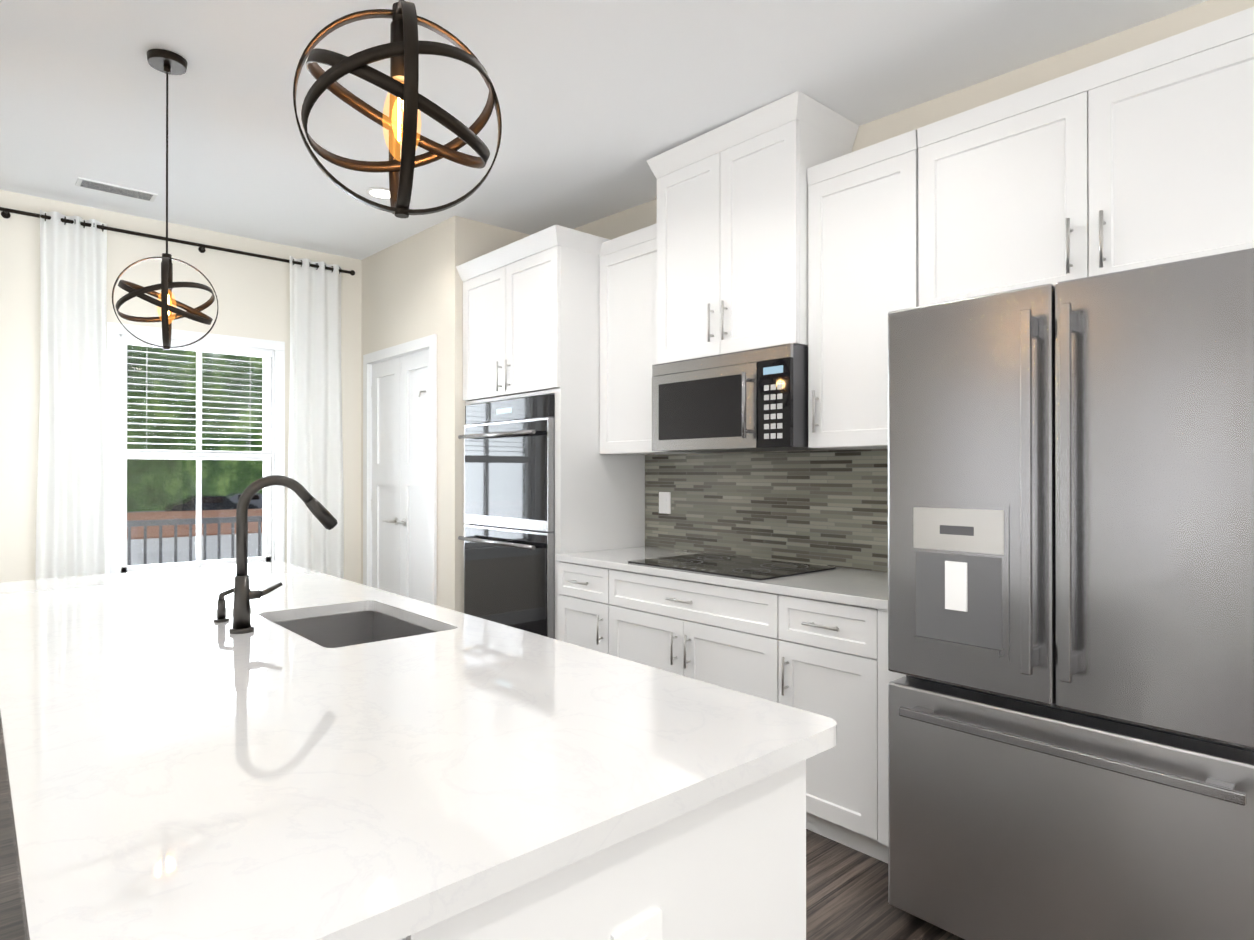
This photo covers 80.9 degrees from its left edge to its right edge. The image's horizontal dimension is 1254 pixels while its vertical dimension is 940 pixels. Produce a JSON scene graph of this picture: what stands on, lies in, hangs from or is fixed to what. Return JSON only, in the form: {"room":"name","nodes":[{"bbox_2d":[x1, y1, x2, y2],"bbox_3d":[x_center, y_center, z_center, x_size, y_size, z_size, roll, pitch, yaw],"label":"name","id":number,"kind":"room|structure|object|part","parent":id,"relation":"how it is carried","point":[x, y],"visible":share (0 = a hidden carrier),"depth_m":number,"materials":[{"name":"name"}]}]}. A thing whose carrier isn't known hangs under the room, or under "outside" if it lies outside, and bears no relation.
{"room":"kitchen","nodes":[
{"label":"kitchen","id":0,"kind":"room"},
{"bbox_2d":[0,190,360,583],"bbox_3d":[-3.949,-0.127,4.019,6.560,2.970,0.160,0,0,-42],"label":"wall","id":1,"kind":"structure","parent":0,"point":[253,295],"depth_m":4.70,"materials":[{"name":"beige paint"}]},
{"bbox_2d":[0,207,354,579],"bbox_3d":[-2.831,-0.080,4.809,2.098,2.850,0.149,0,0,-42],"label":"curtains","id":2,"kind":"object","parent":1,"relation":"hanging from","point":[72,528],"visible":0.81,"depth_m":4.43,"materials":[{"name":"white fabric"}]},
{"bbox_3d":[-2.840,-1.469,4.823,2.098,0.042,0.124,0,0,-42],"label":"rod","id":3,"kind":"part","parent":2,"relation":"part of","materials":[{"name":"black metal"}]},
{"bbox_2d":[107,322,284,573],"bbox_3d":[-2.858,-0.077,4.929,1.080,1.675,0.155,0,0,-42],"label":"window","id":4,"kind":"structure","parent":1,"relation":"in","point":[273,521],"depth_m":4.93,"materials":[{"name":"white"}]},
{"bbox_3d":[-2.883,-0.094,4.957,0.820,1.420,0.004,0,0,-42],"label":"glass","id":5,"kind":"part","parent":4,"relation":"part of","materials":[{"name":"clear glass"}]},
{"bbox_2d":[121,336,271,456],"bbox_3d":[-2.855,-0.468,4.926,0.890,0.752,0.046,0,0,-42],"label":"window blinds","id":6,"kind":"object","parent":4,"relation":"attached to","point":[200,347],"visible":0.81,"depth_m":4.91,"materials":[{"name":"white plastic"}]},
{"bbox_2d":[361,216,529,612],"bbox_3d":[-1.293,-0.123,5.308,0.680,2.970,1.456,0,0,-42],"label":"wall","id":7,"kind":"structure","parent":0,"point":[411,288],"depth_m":4.68,"materials":[{"name":"beige paint"}]},
{"bbox_2d":[363,334,436,604],"bbox_3d":[-1.573,0.247,5.161,0.152,2.230,1.140,0,0,-42],"label":"door","id":8,"kind":"structure","parent":7,"relation":"attached to","point":[400,473],"depth_m":5.14,"materials":[{"name":"white wood"}]},
{"bbox_2d":[0,731,964,939],"bbox_3d":[-0.915,1.396,0.617,6.560,0.100,9.150,0,0,-42],"label":"floor","id":9,"kind":"structure","parent":0,"point":[846,892],"depth_m":2.33,"materials":[{"name":"brown wood"}]},
{"bbox_2d":[280,607,805,939],"bbox_3d":[-0.918,0.908,2.130,0.763,0.885,2.930,0,0,-42],"label":"kitchen island","id":10,"kind":"object","parent":9,"relation":"on","point":[734,868],"depth_m":1.10,"materials":[{"name":"white wood"}]},
{"bbox_2d":[0,565,836,939],"bbox_3d":[-1.044,0.450,2.033,1.070,0.039,3.050,0,0,-42],"label":"island countertop","id":11,"kind":"structure","parent":10,"relation":"on","point":[171,775],"depth_m":1.10,"materials":[{"name":"white stone"}]},
{"bbox_2d":[214,588,250,622],"bbox_3d":[-1.136,0.385,2.118,0.096,0.092,0.039,0,0,-42],"label":"soap dispenser","id":12,"kind":"object","parent":11,"relation":"on","point":[221,602],"depth_m":2.09,"materials":[{"name":"black metal"}]},
{"bbox_2d":[224,475,336,634],"bbox_3d":[-0.944,0.223,2.035,0.281,0.416,0.060,0,0,-42],"label":"faucet","id":13,"kind":"object","parent":11,"relation":"on","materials":[{"name":"black metal"}]},
{"bbox_2d":[274,611,434,647],"bbox_3d":[-0.784,0.632,2.110,0.412,0.330,0.652,0,0,-42],"label":"sink basin","id":14,"kind":"object","parent":11,"relation":"in","point":[327,629],"depth_m":2.36,"materials":[{"name":"silver metal"}]},
{"bbox_2d":[611,908,661,939],"bbox_3d":[0.015,0.678,1.005,0.090,0.120,0.008,0,0,-42],"label":"outlet","id":15,"kind":"object","parent":10,"relation":"attached to","point":[644,923],"depth_m":1.01,"materials":[{"name":"white plastic"}]},
{"bbox_2d":[456,225,655,639],"bbox_3d":[-0.475,0.052,4.393,0.671,2.614,1.079,0,0,-42],"label":"tall cabinet","id":16,"kind":"object","parent":9,"relation":"on","point":[540,484],"depth_m":4.03,"materials":[{"name":"white wood"}]},
{"bbox_2d":[458,394,554,638],"bbox_3d":[-0.514,0.317,4.357,0.655,1.435,0.880,0,0,-42],"label":"wall oven","id":17,"kind":"object","parent":16,"relation":"in","point":[509,536],"depth_m":4.11,"materials":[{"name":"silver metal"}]},
{"bbox_2d":[560,563,603,652],"bbox_3d":[0.009,0.914,3.882,0.626,0.885,0.408,0,0,-42],"label":"base cabinet","id":18,"kind":"object","parent":9,"relation":"on","point":[582,613],"depth_m":3.67,"materials":[{"name":"white wood"}]},
{"bbox_2d":[604,571,771,700],"bbox_3d":[0.475,0.913,3.361,0.626,0.885,0.989,0,0,-42],"label":"base cabinet","id":19,"kind":"object","parent":9,"relation":"on","point":[720,636],"depth_m":3.11,"materials":[{"name":"white wood"}]},
{"bbox_2d":[560,547,887,610],"bbox_3d":[0.517,0.452,3.304,0.641,0.033,1.948,0,0,-42],"label":"countertop","id":20,"kind":"structure","parent":19,"relation":"on","point":[850,586],"depth_m":2.95,"materials":[{"name":"white stone"}]},
{"bbox_2d":[624,551,835,578],"bbox_3d":[0.461,0.432,3.350,0.530,0.007,0.781,0,0,-42],"label":"cooktop","id":21,"kind":"object","parent":20,"relation":"in","point":[742,566],"depth_m":3.32,"materials":[{"name":"black glass"}]},
{"bbox_2d":[772,595,905,862],"bbox_3d":[0.984,0.911,2.790,0.626,0.885,0.541,0,0,-42],"label":"base cabinet","id":22,"kind":"object","parent":9,"relation":"on","point":[830,660],"depth_m":2.59,"materials":[{"name":"white wood"}]},
{"bbox_2d":[888,248,1253,939],"bbox_3d":[1.370,0.436,2.128,0.883,1.830,0.914,0,0,-42],"label":"fridge","id":23,"kind":"object","parent":9,"relation":"on","point":[1070,600],"visible":1,"depth_m":1.82,"materials":[{"name":"silver metal"}]},
{"bbox_2d":[0,0,1207,259],"bbox_3d":[-0.915,-1.577,0.627,6.560,0.394,9.150,0,0,-42],"label":"ceiling","id":24,"kind":"structure","parent":0,"point":[600,102],"depth_m":2.96,"materials":[{"name":"white paint"}]},
{"bbox_2d":[75,177,157,201],"bbox_3d":[-2.897,-1.591,4.182,0.370,0.008,0.145,0,0,-42],"label":"ceiling vent","id":25,"kind":"object","parent":24,"relation":"in","point":[113,189],"visible":1,"depth_m":4.17,"materials":[{"name":"white metal"}]},
{"bbox_2d":[112,49,217,349],"bbox_3d":[-1.732,-1.002,2.771,0.335,1.096,0.329,0,0,-42],"label":"pendant light","id":26,"kind":"object","parent":24,"relation":"hanging from","point":[166,62],"visible":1,"depth_m":2.75,"materials":[{"name":"black metal"}]},
{"bbox_2d":[366,187,389,199],"bbox_3d":[-1.386,-1.564,4.161,0.170,0.008,0.170,0,0,-42],"label":"recessed light","id":27,"kind":"object","parent":24,"relation":"in","point":[383,193],"visible":0.67,"depth_m":4.14,"materials":[{"name":"white"}]},
{"bbox_2d":[293,0,501,217],"bbox_3d":[-0.386,-0.968,1.264,0.323,1.064,0.319,0,0,-42],"label":"pendant light","id":28,"kind":"object","parent":24,"relation":"hanging from","point":[404,48],"visible":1,"depth_m":1.22,"materials":[{"name":"black metal"}]},
{"bbox_2d":[604,229,679,458],"bbox_3d":[0.147,-0.659,3.939,0.350,1.145,0.514,0,0,-42],"label":"upper cabinet","id":29,"kind":"object","parent":0,"relation":"attached to","point":[636,401],"depth_m":3.88,"materials":[{"name":"white wood"}]},
{"bbox_2d":[640,90,858,366],"bbox_3d":[0.556,-1.011,3.407,0.451,0.996,0.885,0,0,-42],"label":"upper cabinet","id":30,"kind":"object","parent":0,"relation":"attached to","point":[728,259],"depth_m":3.21,"materials":[{"name":"white wood"}]},
{"bbox_2d":[652,343,833,452],"bbox_3d":[0.538,-0.300,3.388,0.501,0.416,0.804,0,0,-42],"label":"microwave","id":31,"kind":"object","parent":30,"relation":"attached to","point":[751,399],"depth_m":3.18,"materials":[{"name":"silver metal"}]},
{"bbox_2d":[736,339,835,454],"bbox_3d":[0.742,-0.301,3.193,0.455,0.417,0.240,0,0,-42],"label":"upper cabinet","id":32,"kind":"object","parent":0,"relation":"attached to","point":[769,376],"depth_m":3.04,"materials":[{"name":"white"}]},
{"bbox_2d":[804,129,915,454],"bbox_3d":[1.024,-0.663,2.958,0.350,1.145,0.463,0,0,-42],"label":"upper cabinet","id":33,"kind":"object","parent":0,"relation":"attached to","point":[866,197],"depth_m":2.85,"materials":[{"name":"white wood"}]},
{"bbox_2d":[574,0,1253,571],"bbox_3d":[1.535,-0.132,2.743,0.120,2.970,9.050,0,0,-42],"label":"wall","id":34,"kind":"structure","parent":0,"point":[624,222],"depth_m":2.77,"materials":[{"name":"beige paint"}]},
{"bbox_2d":[645,449,887,571],"bbox_3d":[0.758,0.173,3.514,0.009,0.524,1.957,0,0,-42],"label":"backsplash","id":35,"kind":"structure","parent":34,"relation":"attached to","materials":[{"name":"tile"}]},
{"bbox_2d":[659,492,670,513],"bbox_3d":[0.211,0.183,4.113,0.007,0.120,0.090,0,0,-42],"label":"outlet","id":36,"kind":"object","parent":35,"relation":"attached to","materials":[{"name":"white plastic"}]},
{"bbox_2d":[916,7,1253,306],"bbox_3d":[1.545,-0.892,2.376,0.350,0.690,1.087,0,0,-42],"label":"upper cabinet","id":37,"kind":"object","parent":0,"relation":"attached to","point":[1143,156],"depth_m":2.24,"materials":[{"name":"white wood"}]},
{"label":"outside","id":38,"kind":"structure","parent":0,"visible":0},
{"bbox_2d":[127,509,262,565],"bbox_3d":[-22.526,2.404,24.988,160.000,0.850,51.800,0,0,-42],"label":"ground","id":39,"kind":"structure","parent":38,"point":[167,533],"depth_m":21.78,"materials":[{"name":"grey concrete"}]},
{"bbox_2d":[165,495,257,511],"bbox_3d":[-23.873,2.125,42.409,4.400,1.312,1.720,0,0,-42],"label":"car","id":40,"kind":"object","parent":39,"relation":"on","point":[189,502],"depth_m":41.58,"materials":[{"name":"grey"}]},
{"bbox_2d":[226,493,262,508],"bbox_3d":[-24.301,2.142,47.391,4.400,1.312,1.720,0,0,-42],"label":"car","id":41,"kind":"object","parent":39,"relation":"on","point":[257,499],"depth_m":46.81,"materials":[{"name":"grey"}]},
{"bbox_2d":[127,345,262,511],"bbox_3d":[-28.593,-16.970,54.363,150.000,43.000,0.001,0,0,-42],"label":"trees","id":42,"kind":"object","parent":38,"point":[207,466],"depth_m":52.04,"materials":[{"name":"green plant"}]},
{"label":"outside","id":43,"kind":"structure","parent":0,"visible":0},
{"bbox_3d":[-3.847,1.433,5.580,10.000,0.100,2.040,0,0,-42],"label":"porch","id":44,"kind":"object","parent":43,"visible":0},
{"bbox_2d":[127,516,262,565],"bbox_3d":[-4.389,0.875,6.197,10.010,1.020,0.090,0,0,-42],"label":"railing","id":45,"kind":"object","parent":44,"relation":"on","point":[218,520],"depth_m":6.60,"materials":[{"name":"grey"}]}
]}

